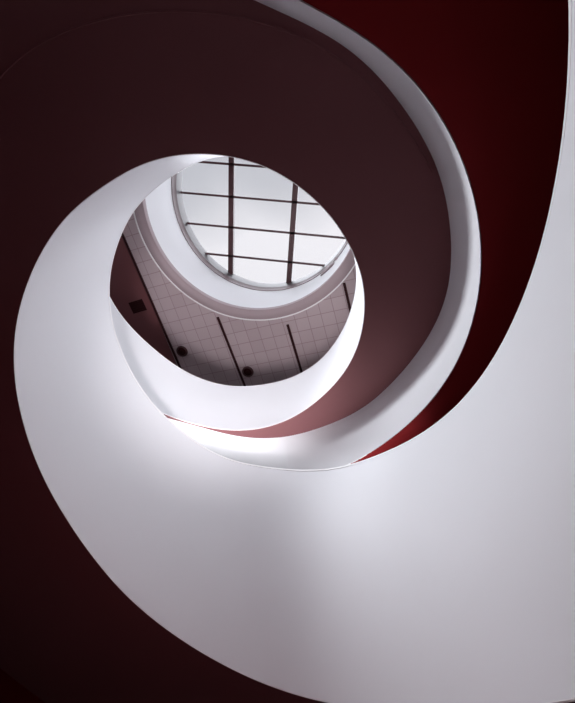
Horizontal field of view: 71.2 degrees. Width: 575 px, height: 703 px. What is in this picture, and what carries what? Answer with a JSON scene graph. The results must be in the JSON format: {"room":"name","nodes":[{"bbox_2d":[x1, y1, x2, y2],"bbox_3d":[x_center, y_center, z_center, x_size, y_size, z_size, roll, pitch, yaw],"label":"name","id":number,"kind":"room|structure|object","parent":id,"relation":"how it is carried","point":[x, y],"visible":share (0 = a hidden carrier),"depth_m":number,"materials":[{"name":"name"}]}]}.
{"room":"spiral stairwell","nodes":[
{"label":"spiral stairwell","id":0,"kind":"room"},
{"bbox_2d":[0,668,44,702],"bbox_3d":[-0.609,7.618,5.414,15.000,6.660,0.200,0,-66,10],"label":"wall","id":1,"kind":"structure","parent":0,"point":[11,691],"depth_m":7.93,"materials":[{"name":"red paint"}]},
{"bbox_2d":[110,214,355,385],"bbox_3d":[-0.122,-2.052,8.306,15.000,0.200,15.000,0,-66,10],"label":"ceiling","id":2,"kind":"structure","parent":0,"point":[266,347],"depth_m":9.11,"materials":[{"name":"grey tile"}]},
{"bbox_2d":[129,299,146,313],"bbox_3d":[-3.438,-1.031,9.209,0.360,0.024,0.270,-13,-68,15],"label":"ceiling vent","id":3,"kind":"object","parent":2,"relation":"in","point":[136,306],"visible":1,"depth_m":9.20,"materials":[{"name":"black"}]},
{"bbox_2d":[121,232,181,368],"bbox_3d":[-3.045,-1.008,9.158,0.060,0.020,5.600,-12,-68,15],"label":"ceiling vent","id":4,"kind":"object","parent":2,"relation":"in","point":[122,235],"visible":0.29,"depth_m":9.08,"materials":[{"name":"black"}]},
{"bbox_2d":[176,346,187,356],"bbox_3d":[-2.505,0.005,9.508,0.280,0.090,0.280,0,-66,10],"label":"recessed light","id":5,"kind":"object","parent":2,"relation":"in","point":[181,351],"visible":1,"depth_m":9.51,"materials":[{"name":"brown metal"}]},
{"bbox_2d":[216,317,245,385],"bbox_3d":[-1.111,0.573,9.558,0.060,0.020,3.041,-13,-68,15],"label":"ceiling vent","id":6,"kind":"object","parent":2,"relation":"in","point":[218,318],"visible":0.64,"depth_m":9.31,"materials":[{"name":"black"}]},
{"bbox_2d":[242,366,253,376],"bbox_3d":[-0.941,0.488,9.466,0.280,0.090,0.280,0,-66,10],"label":"recessed light","id":7,"kind":"object","parent":2,"relation":"in","point":[247,371],"visible":1,"depth_m":9.46,"materials":[{"name":"brown metal"}]},
{"bbox_2d":[286,324,302,372],"bbox_3d":[0.343,0.529,9.293,0.060,0.020,2.520,-11,-68,14],"label":"ceiling vent","id":8,"kind":"object","parent":2,"relation":"in","point":[287,325],"visible":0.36,"depth_m":9.04,"materials":[{"name":"black metal"}]},
{"bbox_2d":[343,283,350,312],"bbox_3d":[1.507,-0.280,8.725,0.060,0.020,2.540,-11,-68,14],"label":"ceiling vent","id":9,"kind":"object","parent":2,"relation":"in","point":[344,284],"visible":0.36,"depth_m":8.37,"materials":[{"name":"black metal"}]},
{"bbox_2d":[145,177,349,307],"bbox_3d":[-0.630,-3.316,8.755,4.840,1.862,4.840,0,-66,10],"label":"wall","id":10,"kind":"structure","parent":0,"point":[159,203],"depth_m":9.24,"materials":[{"name":"white paint"}]},
{"bbox_2d":[133,199,354,320],"bbox_3d":[-0.768,-2.943,7.941,4.850,0.150,4.850,0,-66,10],"label":"trim","id":11,"kind":"structure","parent":10,"relation":"attached to","point":[141,214],"depth_m":8.66,"materials":[{"name":"grey paint"}]},
{"bbox_2d":[171,157,346,290],"bbox_3d":[-0.519,-3.619,9.415,4.400,0.507,4.400,0,-66,10],"label":"skylight frame","id":12,"kind":"structure","parent":10,"relation":"in","point":[176,180],"depth_m":9.93,"materials":[{"name":"grey metal"}]},
{"bbox_2d":[320,262,333,275],"bbox_3d":[0.934,-1.927,9.399,0.048,0.180,0.419,44,-66,-11],"label":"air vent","id":13,"kind":"object","parent":10,"relation":"in","point":[332,264],"visible":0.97,"depth_m":9.33,"materials":[{"name":"grey metal"}]},
{"bbox_2d":[303,0,568,463],"bbox_3d":[-0.699,-0.479,4.879,15.000,0.950,15.000,0,-66,10],"label":"wall","id":14,"kind":"structure","parent":0,"point":[494,72],"depth_m":3.25,"materials":[{"name":"red paint"}]},
{"bbox_2d":[168,0,481,469],"bbox_3d":[-1.313,-0.877,4.800,6.646,0.950,6.415,0,-66,10],"label":"staircase railing","id":15,"kind":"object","parent":14,"relation":"attached to","point":[349,439],"depth_m":4.48,"materials":[{"name":"white paint"}]},
{"bbox_3d":[-1.619,2.026,-0.578,15.000,0.200,15.000,0,-66,10],"label":"floor","id":16,"kind":"structure","parent":0,"visible":0},
{"bbox_2d":[0,0,574,702],"bbox_3d":[0.008,0.617,2.688,9.842,7.323,12.813,37,-65,-8],"label":"spiral staircase","id":17,"kind":"structure","parent":16,"relation":"on","point":[141,562],"depth_m":4.18,"materials":[{"name":"white paint"}]}
]}

